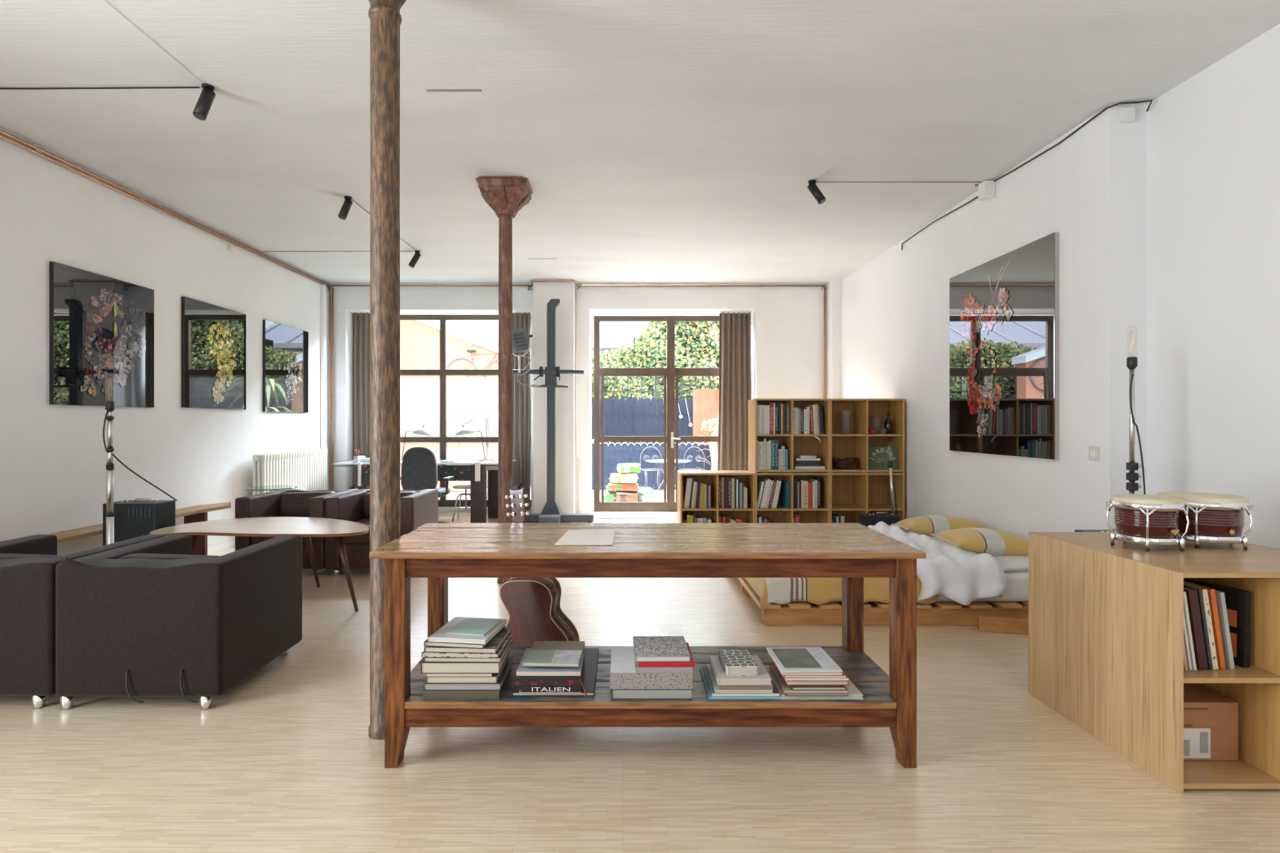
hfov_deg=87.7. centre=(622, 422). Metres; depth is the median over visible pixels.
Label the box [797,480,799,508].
book
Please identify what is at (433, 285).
copper pipe
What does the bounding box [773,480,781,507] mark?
book
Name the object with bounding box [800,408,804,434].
book
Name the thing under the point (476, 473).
desk
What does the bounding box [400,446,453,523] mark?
office chair
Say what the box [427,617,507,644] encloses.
book
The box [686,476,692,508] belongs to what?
book
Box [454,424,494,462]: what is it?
desk lamp
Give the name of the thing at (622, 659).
print
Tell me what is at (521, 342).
light
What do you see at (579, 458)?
duct
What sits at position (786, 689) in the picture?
book
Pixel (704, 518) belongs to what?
book
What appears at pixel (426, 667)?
book
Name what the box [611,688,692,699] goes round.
book
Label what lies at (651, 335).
ivy leaves
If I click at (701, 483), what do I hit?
book
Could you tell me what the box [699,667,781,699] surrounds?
book
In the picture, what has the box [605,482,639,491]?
bag
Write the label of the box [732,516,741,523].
book
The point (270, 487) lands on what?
side table
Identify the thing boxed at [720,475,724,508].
book
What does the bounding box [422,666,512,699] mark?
book
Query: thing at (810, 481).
book
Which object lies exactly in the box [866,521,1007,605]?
duvet
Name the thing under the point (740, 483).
book
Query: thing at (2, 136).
copper pipe
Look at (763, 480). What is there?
book
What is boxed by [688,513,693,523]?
book
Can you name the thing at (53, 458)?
wall
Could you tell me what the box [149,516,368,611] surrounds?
coffee table
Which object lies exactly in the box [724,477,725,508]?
book
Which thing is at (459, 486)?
stool
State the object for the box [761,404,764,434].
book
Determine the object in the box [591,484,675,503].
ground
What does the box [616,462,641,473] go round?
bag
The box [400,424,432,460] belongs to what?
desk lamp
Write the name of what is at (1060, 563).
base cabinet
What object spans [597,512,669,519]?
doormat
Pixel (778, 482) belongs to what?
book
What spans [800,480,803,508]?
book
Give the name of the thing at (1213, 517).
drum
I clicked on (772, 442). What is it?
book
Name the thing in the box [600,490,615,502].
bag
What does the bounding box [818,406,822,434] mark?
book
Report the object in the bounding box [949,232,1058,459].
picture
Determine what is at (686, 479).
book
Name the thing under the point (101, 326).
picture
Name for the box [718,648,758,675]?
book
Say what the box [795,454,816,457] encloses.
book
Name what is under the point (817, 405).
book
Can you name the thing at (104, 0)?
cable
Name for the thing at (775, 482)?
book
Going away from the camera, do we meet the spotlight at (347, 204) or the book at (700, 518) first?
the spotlight at (347, 204)
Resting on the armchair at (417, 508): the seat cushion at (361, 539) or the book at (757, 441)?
the seat cushion at (361, 539)
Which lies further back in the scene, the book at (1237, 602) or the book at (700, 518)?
the book at (700, 518)
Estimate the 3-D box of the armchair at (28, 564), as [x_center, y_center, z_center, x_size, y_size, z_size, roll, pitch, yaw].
[-2.950,0.954,3.390,0.750,0.693,0.780,0,0,0]
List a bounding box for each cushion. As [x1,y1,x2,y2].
[0,553,62,559]
[118,553,220,559]
[250,536,305,543]
[279,491,334,517]
[342,518,369,543]
[362,491,417,518]
[890,515,986,536]
[929,527,1028,556]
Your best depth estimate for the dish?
6.96 m
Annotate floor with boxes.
[0,511,1279,852]
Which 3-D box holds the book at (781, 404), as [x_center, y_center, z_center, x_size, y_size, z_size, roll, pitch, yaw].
[1.661,-0.036,7.058,0.012,0.318,0.218,0,0,0]
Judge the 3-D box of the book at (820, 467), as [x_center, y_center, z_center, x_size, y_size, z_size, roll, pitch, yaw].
[1.955,0.476,7.059,0.314,0.034,0.221,0,0,0]
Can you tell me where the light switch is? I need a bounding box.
[1088,445,1099,460]
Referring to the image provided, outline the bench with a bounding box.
[46,502,231,555]
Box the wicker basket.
[831,457,858,469]
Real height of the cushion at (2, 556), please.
0.245 m
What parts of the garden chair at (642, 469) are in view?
backrest, seat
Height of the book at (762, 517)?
0.272 m
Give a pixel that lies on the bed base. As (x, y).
(795, 613)
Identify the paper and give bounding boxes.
[555,529,615,545]
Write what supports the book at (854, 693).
on the worktable
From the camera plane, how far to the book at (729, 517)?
6.96 m
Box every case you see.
[102,497,175,545]
[858,511,900,526]
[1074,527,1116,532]
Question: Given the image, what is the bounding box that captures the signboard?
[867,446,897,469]
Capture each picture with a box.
[48,261,154,407]
[181,296,245,409]
[262,320,308,413]
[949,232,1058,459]
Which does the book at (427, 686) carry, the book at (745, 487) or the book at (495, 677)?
the book at (495, 677)
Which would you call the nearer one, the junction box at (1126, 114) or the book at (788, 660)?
the book at (788, 660)
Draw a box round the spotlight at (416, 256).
[408,249,421,267]
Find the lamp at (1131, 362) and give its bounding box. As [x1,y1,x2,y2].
[1125,328,1146,494]
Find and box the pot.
[354,448,359,462]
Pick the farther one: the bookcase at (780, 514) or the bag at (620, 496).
the bag at (620, 496)
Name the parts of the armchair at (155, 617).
leg, leg, leg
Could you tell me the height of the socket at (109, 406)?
0.075 m
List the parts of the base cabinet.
panel, panel, panel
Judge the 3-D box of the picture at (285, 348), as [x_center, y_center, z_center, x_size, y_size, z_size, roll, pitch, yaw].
[-4.061,-0.643,8.055,0.037,1.038,1.030,0,0,0]
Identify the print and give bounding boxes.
[551,649,581,662]
[610,647,635,672]
[771,648,822,667]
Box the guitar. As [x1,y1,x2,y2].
[499,481,579,646]
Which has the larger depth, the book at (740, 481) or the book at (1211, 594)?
the book at (740, 481)
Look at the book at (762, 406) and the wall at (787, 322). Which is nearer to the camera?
the book at (762, 406)
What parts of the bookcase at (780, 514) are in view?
panel, shelf, panel, panel, shelf, panel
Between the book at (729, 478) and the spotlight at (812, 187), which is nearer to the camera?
the spotlight at (812, 187)
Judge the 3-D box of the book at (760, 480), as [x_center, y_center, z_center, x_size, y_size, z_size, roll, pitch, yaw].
[1.457,0.760,7.055,0.067,0.274,0.212,0,0,0]
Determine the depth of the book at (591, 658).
2.69 m
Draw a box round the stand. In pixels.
[512,298,594,523]
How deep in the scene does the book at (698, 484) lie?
6.95 m
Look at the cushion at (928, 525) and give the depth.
5.27 m
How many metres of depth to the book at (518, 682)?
2.52 m
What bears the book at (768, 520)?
on the bookcase at (780, 514)
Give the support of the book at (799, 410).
on the bookcase at (796, 444)
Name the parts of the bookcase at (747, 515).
panel, shelf, panel, shelf, panel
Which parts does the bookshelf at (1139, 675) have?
panel, panel, panel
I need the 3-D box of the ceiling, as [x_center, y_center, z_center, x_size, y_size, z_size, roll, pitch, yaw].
[-0.370,-2.080,3.325,7.700,0.300,13.050,0,0,0]
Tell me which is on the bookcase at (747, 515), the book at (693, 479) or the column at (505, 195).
the book at (693, 479)
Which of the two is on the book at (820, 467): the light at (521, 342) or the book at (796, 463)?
the book at (796, 463)
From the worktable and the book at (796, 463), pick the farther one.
the book at (796, 463)
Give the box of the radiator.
[252,448,327,494]
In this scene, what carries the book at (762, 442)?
on the bookcase at (796, 444)
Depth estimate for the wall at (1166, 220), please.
4.04 m
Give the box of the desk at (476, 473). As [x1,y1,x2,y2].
[332,459,515,523]
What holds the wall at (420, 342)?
on the ground
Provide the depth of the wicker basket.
7.00 m
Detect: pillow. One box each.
[929,536,942,540]
[993,555,1028,572]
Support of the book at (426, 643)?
on the book at (492, 647)
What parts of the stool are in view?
leg, leg, seat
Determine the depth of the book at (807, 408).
6.95 m
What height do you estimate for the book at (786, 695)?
0.010 m
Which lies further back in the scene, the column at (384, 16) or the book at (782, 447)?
the book at (782, 447)
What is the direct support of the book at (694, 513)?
on the bookcase at (747, 515)
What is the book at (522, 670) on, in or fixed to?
on the book at (518, 677)
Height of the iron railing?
2.540 m
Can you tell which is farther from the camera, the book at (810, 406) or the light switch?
the book at (810, 406)
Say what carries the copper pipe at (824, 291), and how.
attached to the wall at (787, 322)
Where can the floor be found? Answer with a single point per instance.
(285, 760)
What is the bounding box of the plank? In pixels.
[977,615,1028,635]
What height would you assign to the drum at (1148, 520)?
0.213 m
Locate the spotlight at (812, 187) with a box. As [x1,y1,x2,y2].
[807,179,826,204]
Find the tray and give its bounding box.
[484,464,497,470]
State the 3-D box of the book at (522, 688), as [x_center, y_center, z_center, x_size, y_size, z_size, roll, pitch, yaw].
[-0.271,1.010,2.649,0.233,0.024,0.263,0,0,0]
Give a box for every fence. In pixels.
[591,397,693,484]
[591,442,718,489]
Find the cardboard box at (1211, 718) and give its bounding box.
[1183,683,1238,760]
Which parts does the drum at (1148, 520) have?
tension rod, tension rod, tension rod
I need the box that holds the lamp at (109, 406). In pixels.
[102,377,177,544]
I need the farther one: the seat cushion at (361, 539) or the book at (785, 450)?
the book at (785, 450)
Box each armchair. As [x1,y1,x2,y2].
[0,534,166,709]
[55,534,302,710]
[235,485,358,576]
[324,485,438,576]
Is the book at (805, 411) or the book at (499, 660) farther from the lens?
the book at (805, 411)
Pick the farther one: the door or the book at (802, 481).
the door
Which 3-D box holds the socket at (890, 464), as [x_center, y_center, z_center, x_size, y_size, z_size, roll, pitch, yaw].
[2.601,0.414,6.470,0.048,0.075,0.048,-4,0,0]
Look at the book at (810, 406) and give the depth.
6.96 m
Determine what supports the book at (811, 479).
on the bookcase at (780, 514)
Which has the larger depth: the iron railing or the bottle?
the iron railing
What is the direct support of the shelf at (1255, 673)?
attached to the bookshelf at (1139, 675)
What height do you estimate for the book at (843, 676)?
0.010 m
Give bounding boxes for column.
[368,0,406,739]
[475,176,533,583]
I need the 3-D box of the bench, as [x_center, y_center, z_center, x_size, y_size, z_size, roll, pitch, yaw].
[-3.890,1.042,4.979,0.320,0.515,3.159,0,0,0]
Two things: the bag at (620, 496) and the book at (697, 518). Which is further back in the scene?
the bag at (620, 496)
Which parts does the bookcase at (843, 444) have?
panel, shelf, panel, panel, panel, shelf, panel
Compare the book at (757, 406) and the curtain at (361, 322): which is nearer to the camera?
the book at (757, 406)
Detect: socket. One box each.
[105,400,115,411]
[887,461,893,467]
[1126,356,1137,368]
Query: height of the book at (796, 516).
0.305 m
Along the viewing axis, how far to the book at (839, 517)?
6.96 m
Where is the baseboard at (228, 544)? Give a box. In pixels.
[207,539,235,555]
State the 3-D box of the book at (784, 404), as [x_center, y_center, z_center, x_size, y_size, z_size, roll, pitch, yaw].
[1.698,-0.032,7.063,0.019,0.312,0.212,0,0,0]
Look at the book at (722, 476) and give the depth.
6.96 m
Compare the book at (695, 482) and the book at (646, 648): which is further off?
the book at (695, 482)
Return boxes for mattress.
[794,571,1028,601]
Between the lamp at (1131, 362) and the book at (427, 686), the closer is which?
the book at (427, 686)
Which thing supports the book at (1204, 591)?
on the bookshelf at (1139, 675)
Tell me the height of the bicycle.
0.872 m
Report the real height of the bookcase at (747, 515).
0.772 m
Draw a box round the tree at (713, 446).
[696,321,719,470]
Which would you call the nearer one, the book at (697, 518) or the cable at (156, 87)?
the cable at (156, 87)
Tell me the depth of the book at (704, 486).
6.95 m
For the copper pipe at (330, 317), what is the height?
3.090 m
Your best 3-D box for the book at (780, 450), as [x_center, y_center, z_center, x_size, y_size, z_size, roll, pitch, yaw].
[1.645,0.387,7.048,0.032,0.212,0.206,0,0,0]
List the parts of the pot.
pot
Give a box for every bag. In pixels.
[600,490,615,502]
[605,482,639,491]
[608,473,638,483]
[614,491,638,502]
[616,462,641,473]
[635,486,653,502]
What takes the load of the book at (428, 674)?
on the book at (495, 677)
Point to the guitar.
(532, 605)
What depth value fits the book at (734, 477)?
6.96 m
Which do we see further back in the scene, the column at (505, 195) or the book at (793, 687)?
the column at (505, 195)
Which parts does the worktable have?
leg, leg, rail, leg, leg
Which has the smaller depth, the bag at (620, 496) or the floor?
the floor
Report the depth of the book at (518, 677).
2.52 m
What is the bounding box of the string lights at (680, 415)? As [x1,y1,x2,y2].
[592,398,704,442]
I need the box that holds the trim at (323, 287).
[320,284,326,448]
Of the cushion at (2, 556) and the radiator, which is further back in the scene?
the radiator
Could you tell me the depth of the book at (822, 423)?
6.96 m
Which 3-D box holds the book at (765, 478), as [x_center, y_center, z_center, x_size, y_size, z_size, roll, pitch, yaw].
[1.505,0.745,7.060,0.089,0.304,0.206,0,0,0]
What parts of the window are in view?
pane, pane, pane, pane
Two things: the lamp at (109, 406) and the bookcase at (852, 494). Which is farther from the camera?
the bookcase at (852, 494)
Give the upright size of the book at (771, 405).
0.325 m
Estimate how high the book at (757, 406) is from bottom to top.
0.305 m
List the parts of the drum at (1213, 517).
tension rod, tension rod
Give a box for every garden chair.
[640,446,663,493]
[679,446,704,470]
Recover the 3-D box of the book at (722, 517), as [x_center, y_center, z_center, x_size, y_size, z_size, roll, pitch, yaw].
[1.050,1.127,7.055,0.051,0.280,0.212,0,0,0]
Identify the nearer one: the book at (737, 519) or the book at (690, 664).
the book at (690, 664)
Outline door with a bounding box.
[593,315,719,511]
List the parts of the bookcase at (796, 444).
panel, shelf, panel, panel, panel, shelf, panel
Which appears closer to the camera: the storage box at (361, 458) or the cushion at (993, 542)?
the cushion at (993, 542)
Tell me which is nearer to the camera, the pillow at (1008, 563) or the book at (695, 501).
the pillow at (1008, 563)
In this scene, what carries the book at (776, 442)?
on the bookcase at (796, 444)
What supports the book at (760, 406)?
on the bookcase at (796, 444)
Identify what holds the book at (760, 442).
on the bookcase at (796, 444)
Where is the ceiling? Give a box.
[0,0,1279,283]
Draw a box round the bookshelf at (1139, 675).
[1092,549,1279,793]
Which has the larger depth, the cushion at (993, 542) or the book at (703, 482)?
the book at (703, 482)
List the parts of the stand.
cross arm, rod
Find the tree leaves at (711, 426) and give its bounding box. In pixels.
[699,328,719,431]
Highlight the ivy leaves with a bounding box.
[488,321,719,428]
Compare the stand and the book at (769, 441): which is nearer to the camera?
the book at (769, 441)
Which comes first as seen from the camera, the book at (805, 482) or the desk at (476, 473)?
the book at (805, 482)
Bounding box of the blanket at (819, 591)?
[744,575,937,624]
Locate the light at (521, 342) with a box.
[512,327,543,386]
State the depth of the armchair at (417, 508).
5.61 m
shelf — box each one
[332,464,357,466]
[1183,664,1279,683]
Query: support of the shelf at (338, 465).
attached to the desk at (476, 473)
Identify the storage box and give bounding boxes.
[359,456,364,462]
[362,457,369,462]
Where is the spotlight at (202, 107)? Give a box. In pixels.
[192,83,215,120]
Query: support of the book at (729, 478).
on the bookcase at (747, 515)
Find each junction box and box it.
[227,245,234,251]
[977,180,995,200]
[1118,106,1135,122]
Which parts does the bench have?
leg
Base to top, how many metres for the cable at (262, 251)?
0.007 m
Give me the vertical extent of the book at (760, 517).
0.279 m
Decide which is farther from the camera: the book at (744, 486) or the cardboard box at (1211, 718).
the book at (744, 486)
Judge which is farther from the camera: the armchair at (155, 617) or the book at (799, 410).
the book at (799, 410)
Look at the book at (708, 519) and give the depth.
6.95 m
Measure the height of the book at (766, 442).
0.292 m
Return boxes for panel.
[693,389,719,444]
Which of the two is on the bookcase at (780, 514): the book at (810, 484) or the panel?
the book at (810, 484)
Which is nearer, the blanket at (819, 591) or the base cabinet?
the base cabinet
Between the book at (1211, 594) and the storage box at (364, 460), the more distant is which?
the storage box at (364, 460)
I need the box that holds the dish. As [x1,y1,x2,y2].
[868,429,876,434]
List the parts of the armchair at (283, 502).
seat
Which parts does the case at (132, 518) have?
handle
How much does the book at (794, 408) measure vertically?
0.279 m
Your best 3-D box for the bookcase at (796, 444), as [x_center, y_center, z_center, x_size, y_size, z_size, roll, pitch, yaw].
[1.760,0.140,7.100,0.773,0.772,0.400,0,0,0]
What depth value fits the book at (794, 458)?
6.95 m
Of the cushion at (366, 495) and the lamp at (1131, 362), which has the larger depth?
the cushion at (366, 495)
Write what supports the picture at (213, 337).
attached to the wall at (53, 458)
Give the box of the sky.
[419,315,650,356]
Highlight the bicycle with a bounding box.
[446,349,497,369]
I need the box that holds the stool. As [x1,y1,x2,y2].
[452,484,470,520]
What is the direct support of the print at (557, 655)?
on the book at (545, 658)
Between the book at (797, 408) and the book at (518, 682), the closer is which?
the book at (518, 682)
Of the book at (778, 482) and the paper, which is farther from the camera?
the book at (778, 482)
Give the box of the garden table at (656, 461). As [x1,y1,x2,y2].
[646,458,689,495]
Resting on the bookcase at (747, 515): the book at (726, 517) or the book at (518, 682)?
the book at (726, 517)
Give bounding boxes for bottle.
[884,413,893,434]
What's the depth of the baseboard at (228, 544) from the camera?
6.74 m
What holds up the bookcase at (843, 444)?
on the bookcase at (852, 494)
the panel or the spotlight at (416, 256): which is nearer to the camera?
the spotlight at (416, 256)
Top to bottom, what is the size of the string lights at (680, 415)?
0.996 m
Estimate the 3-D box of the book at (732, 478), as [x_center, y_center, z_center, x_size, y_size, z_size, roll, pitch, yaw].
[1.151,0.741,7.049,0.029,0.312,0.200,0,0,0]
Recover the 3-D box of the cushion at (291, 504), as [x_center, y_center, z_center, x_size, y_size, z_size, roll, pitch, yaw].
[-2.895,0.761,6.136,0.484,0.245,0.174,0,0,0]
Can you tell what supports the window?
in the wall at (787, 322)
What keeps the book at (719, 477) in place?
on the bookcase at (747, 515)
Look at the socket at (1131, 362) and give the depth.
3.60 m
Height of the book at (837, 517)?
0.279 m
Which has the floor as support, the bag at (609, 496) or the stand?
the stand
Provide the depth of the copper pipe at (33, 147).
5.54 m
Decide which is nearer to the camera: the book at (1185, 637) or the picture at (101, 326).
the book at (1185, 637)
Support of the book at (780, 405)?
on the bookcase at (796, 444)
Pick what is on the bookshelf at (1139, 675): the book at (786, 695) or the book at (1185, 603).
the book at (1185, 603)
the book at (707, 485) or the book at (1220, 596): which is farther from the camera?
the book at (707, 485)
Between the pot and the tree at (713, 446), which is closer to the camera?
the pot
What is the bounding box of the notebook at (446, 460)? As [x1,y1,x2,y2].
[441,459,457,462]
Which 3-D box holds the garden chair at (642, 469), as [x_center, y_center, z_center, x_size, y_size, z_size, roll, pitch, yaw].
[0.549,0.880,12.358,0.420,0.846,0.437,0,0,-5]
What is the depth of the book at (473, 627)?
2.64 m
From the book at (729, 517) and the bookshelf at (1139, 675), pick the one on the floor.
the bookshelf at (1139, 675)
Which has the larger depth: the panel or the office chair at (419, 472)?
the panel
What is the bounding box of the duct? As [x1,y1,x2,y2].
[575,288,580,512]
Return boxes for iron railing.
[591,364,715,442]
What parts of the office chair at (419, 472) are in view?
backrest, seat, armrest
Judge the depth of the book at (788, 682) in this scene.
2.52 m
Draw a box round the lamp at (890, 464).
[886,443,897,515]
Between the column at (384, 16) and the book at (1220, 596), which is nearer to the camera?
the book at (1220, 596)
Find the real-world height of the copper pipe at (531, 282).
0.035 m
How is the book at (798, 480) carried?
on the bookcase at (780, 514)
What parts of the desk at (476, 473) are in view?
leg, leg, leg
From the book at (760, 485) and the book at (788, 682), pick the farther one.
the book at (760, 485)
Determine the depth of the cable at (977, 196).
6.20 m
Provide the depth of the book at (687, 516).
6.95 m
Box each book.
[421,631,512,657]
[421,644,511,673]
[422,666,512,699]
[423,625,506,648]
[423,635,513,662]
[423,656,513,690]
[424,626,511,653]
[426,655,509,683]
[426,673,493,676]
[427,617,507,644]
[445,617,501,635]
[511,648,599,696]
[515,648,584,675]
[515,654,585,685]
[516,675,580,679]
[519,691,581,694]
[520,662,585,692]
[522,649,582,666]
[530,640,585,656]
[609,647,692,688]
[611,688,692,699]
[633,635,690,662]
[634,657,693,672]
[638,642,694,667]
[683,476,689,508]
[684,511,690,523]
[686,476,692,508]
[688,477,694,507]
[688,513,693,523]
[690,480,696,508]
[691,511,696,523]
[693,480,697,508]
[695,482,699,508]
[696,515,699,523]
[697,480,700,508]
[697,515,702,523]
[699,481,702,508]
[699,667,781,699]
[700,515,706,523]
[701,482,706,508]
[702,482,706,508]
[702,665,779,696]
[706,484,708,508]
[706,484,710,508]
[706,516,711,523]
[706,663,773,693]
[708,655,771,684]
[711,666,773,689]
[718,475,721,508]
[718,514,720,523]
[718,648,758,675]
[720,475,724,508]
[720,514,725,523]
[722,475,727,508]
[723,514,728,523]
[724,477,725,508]
[725,514,730,523]
[726,475,731,508]
[731,477,734,508]
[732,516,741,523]
[733,477,736,508]
[733,477,737,508]
[737,480,739,508]
[739,480,743,508]
[739,481,742,508]
[743,485,745,508]
[745,487,746,508]
[756,404,759,434]
[756,440,759,469]
[756,480,764,508]
[756,514,761,523]
[759,404,761,434]
[759,441,761,469]
[759,480,765,508]
[759,515,764,523]
[760,438,765,469]
[760,440,764,469]
[760,479,768,508]
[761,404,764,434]
[762,477,770,507]
[764,405,766,434]
[764,480,773,508]
[764,516,770,523]
[764,665,863,699]
[765,403,773,434]
[765,440,770,469]
[765,441,768,469]
[766,404,769,434]
[766,439,774,469]
[766,647,842,672]
[767,651,842,675]
[768,477,777,508]
[768,665,848,693]
[769,669,848,696]
[771,480,779,508]
[772,660,848,685]
[773,403,774,434]
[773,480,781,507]
[774,404,778,434]
[774,440,778,469]
[778,404,781,434]
[778,445,784,469]
[778,448,782,469]
[780,480,790,508]
[781,404,782,434]
[782,404,784,434]
[782,671,848,680]
[783,672,845,678]
[784,404,786,434]
[784,448,787,469]
[786,404,790,434]
[789,685,845,690]
[793,407,795,434]
[793,457,820,460]
[793,460,819,466]
[793,465,825,469]
[793,477,797,508]
[793,478,795,508]
[793,511,799,523]
[795,407,798,434]
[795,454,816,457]
[797,478,800,508]
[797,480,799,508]
[798,408,800,434]
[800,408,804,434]
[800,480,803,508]
[802,406,809,434]
[802,479,808,508]
[804,409,807,434]
[806,404,815,434]
[806,480,814,508]
[808,404,817,434]
[808,481,813,508]
[809,407,813,434]
[809,478,817,508]
[811,476,820,508]
[816,404,819,434]
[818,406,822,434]
[821,409,823,434]
[831,514,838,523]
[833,514,840,523]
[834,513,842,523]
[838,514,844,523]
[1183,578,1250,667]
[1183,580,1226,669]
[1183,582,1218,669]
[1183,585,1212,670]
[1183,586,1208,670]
[1183,591,1196,670]
[1183,612,1191,670]
[1183,641,1187,671]
[1214,590,1235,669]
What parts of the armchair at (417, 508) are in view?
leg, seat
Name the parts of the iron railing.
rail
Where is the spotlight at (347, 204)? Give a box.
[337,195,352,220]
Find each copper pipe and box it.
[0,129,330,285]
[0,133,329,287]
[328,285,332,490]
[332,284,533,287]
[332,288,333,490]
[530,280,823,287]
[823,286,826,398]
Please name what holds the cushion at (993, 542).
on the pillow at (1008, 563)
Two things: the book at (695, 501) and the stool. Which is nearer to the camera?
the book at (695, 501)
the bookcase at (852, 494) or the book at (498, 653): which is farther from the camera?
the bookcase at (852, 494)
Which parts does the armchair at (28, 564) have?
leg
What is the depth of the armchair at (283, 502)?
5.72 m
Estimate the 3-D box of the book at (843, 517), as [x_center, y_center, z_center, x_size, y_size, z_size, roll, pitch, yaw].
[2.307,1.125,7.049,0.019,0.285,0.200,0,0,0]
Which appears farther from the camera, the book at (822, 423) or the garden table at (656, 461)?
the garden table at (656, 461)
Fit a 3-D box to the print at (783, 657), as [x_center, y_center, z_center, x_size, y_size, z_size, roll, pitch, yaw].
[0.688,0.936,2.647,0.143,0.001,0.215,0,0,-1]
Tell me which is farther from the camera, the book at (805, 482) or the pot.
the pot
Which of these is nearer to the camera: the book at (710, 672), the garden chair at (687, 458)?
the book at (710, 672)
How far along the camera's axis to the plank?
4.11 m
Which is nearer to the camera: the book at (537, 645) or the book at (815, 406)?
the book at (537, 645)
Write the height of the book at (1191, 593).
0.291 m
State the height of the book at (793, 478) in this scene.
0.305 m
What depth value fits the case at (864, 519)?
6.36 m
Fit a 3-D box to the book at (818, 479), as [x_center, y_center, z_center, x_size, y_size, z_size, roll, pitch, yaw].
[2.049,0.741,7.058,0.032,0.312,0.218,0,0,0]
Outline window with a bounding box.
[400,315,531,506]
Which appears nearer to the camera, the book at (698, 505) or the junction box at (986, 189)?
the junction box at (986, 189)
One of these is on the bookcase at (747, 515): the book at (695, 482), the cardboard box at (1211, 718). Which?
the book at (695, 482)
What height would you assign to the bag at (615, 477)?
0.159 m
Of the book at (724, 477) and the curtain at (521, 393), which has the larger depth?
the curtain at (521, 393)
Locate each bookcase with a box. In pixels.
[677,470,755,523]
[747,398,830,473]
[747,470,830,523]
[830,398,904,473]
[830,471,904,523]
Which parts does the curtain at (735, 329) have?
rail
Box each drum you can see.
[1105,493,1189,551]
[1156,491,1253,550]
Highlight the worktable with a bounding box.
[369,523,925,768]
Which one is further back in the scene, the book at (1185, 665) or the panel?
the panel
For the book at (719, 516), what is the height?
0.292 m
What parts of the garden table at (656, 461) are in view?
leg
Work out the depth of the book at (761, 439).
6.96 m
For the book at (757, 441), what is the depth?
6.94 m
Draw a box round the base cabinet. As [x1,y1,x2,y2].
[1028,532,1276,735]
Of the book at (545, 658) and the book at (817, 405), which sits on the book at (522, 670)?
the book at (545, 658)
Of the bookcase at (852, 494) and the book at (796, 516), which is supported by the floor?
the bookcase at (852, 494)
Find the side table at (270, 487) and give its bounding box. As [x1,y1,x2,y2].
[244,484,297,491]
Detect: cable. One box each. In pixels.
[0,86,199,89]
[104,0,203,83]
[262,251,333,252]
[351,199,415,250]
[816,182,982,182]
[901,195,977,249]
[975,99,1152,186]
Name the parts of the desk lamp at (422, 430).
arm, lamp shade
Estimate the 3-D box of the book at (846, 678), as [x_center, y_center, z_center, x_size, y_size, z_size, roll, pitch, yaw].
[0.736,0.974,2.650,0.238,0.009,0.260,0,0,0]
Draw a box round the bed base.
[737,577,1028,626]
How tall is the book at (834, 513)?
0.285 m
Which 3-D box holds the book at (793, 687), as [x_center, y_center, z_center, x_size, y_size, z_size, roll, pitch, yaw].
[0.739,1.003,2.635,0.203,0.012,0.260,0,0,0]
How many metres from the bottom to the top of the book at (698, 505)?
0.266 m
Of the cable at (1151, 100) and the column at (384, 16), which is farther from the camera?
the cable at (1151, 100)
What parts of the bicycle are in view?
frame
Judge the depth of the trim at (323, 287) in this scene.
8.98 m
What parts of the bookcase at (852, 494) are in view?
panel, shelf, panel, shelf, panel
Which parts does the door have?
handle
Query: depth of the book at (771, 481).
6.94 m
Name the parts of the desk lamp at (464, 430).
lamp shade, arm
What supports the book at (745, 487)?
on the bookcase at (747, 515)
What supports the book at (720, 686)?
on the book at (710, 672)
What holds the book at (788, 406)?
on the bookcase at (796, 444)
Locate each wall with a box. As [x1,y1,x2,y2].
[0,128,328,555]
[328,280,841,513]
[400,320,498,369]
[841,23,1279,549]
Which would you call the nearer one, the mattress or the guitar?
the guitar
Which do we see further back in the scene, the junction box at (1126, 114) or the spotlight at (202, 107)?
the junction box at (1126, 114)
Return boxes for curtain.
[352,312,369,460]
[512,312,530,510]
[717,311,752,470]
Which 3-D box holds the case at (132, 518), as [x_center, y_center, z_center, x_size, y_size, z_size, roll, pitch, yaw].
[-3.526,0.927,4.857,0.375,0.747,0.226,0,0,0]
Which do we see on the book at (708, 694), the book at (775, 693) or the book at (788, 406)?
the book at (775, 693)
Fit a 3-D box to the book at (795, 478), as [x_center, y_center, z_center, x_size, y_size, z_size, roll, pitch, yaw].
[1.813,0.741,7.055,0.025,0.312,0.212,0,0,0]
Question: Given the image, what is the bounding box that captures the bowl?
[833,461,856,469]
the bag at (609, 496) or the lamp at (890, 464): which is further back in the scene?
the bag at (609, 496)
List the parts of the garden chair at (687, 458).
seat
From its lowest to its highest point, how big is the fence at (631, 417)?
1.820 m
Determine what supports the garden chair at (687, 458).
on the ground
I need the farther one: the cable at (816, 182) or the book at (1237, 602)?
the cable at (816, 182)
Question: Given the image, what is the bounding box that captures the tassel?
[579,677,586,697]
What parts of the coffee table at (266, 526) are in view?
leg, leg, leg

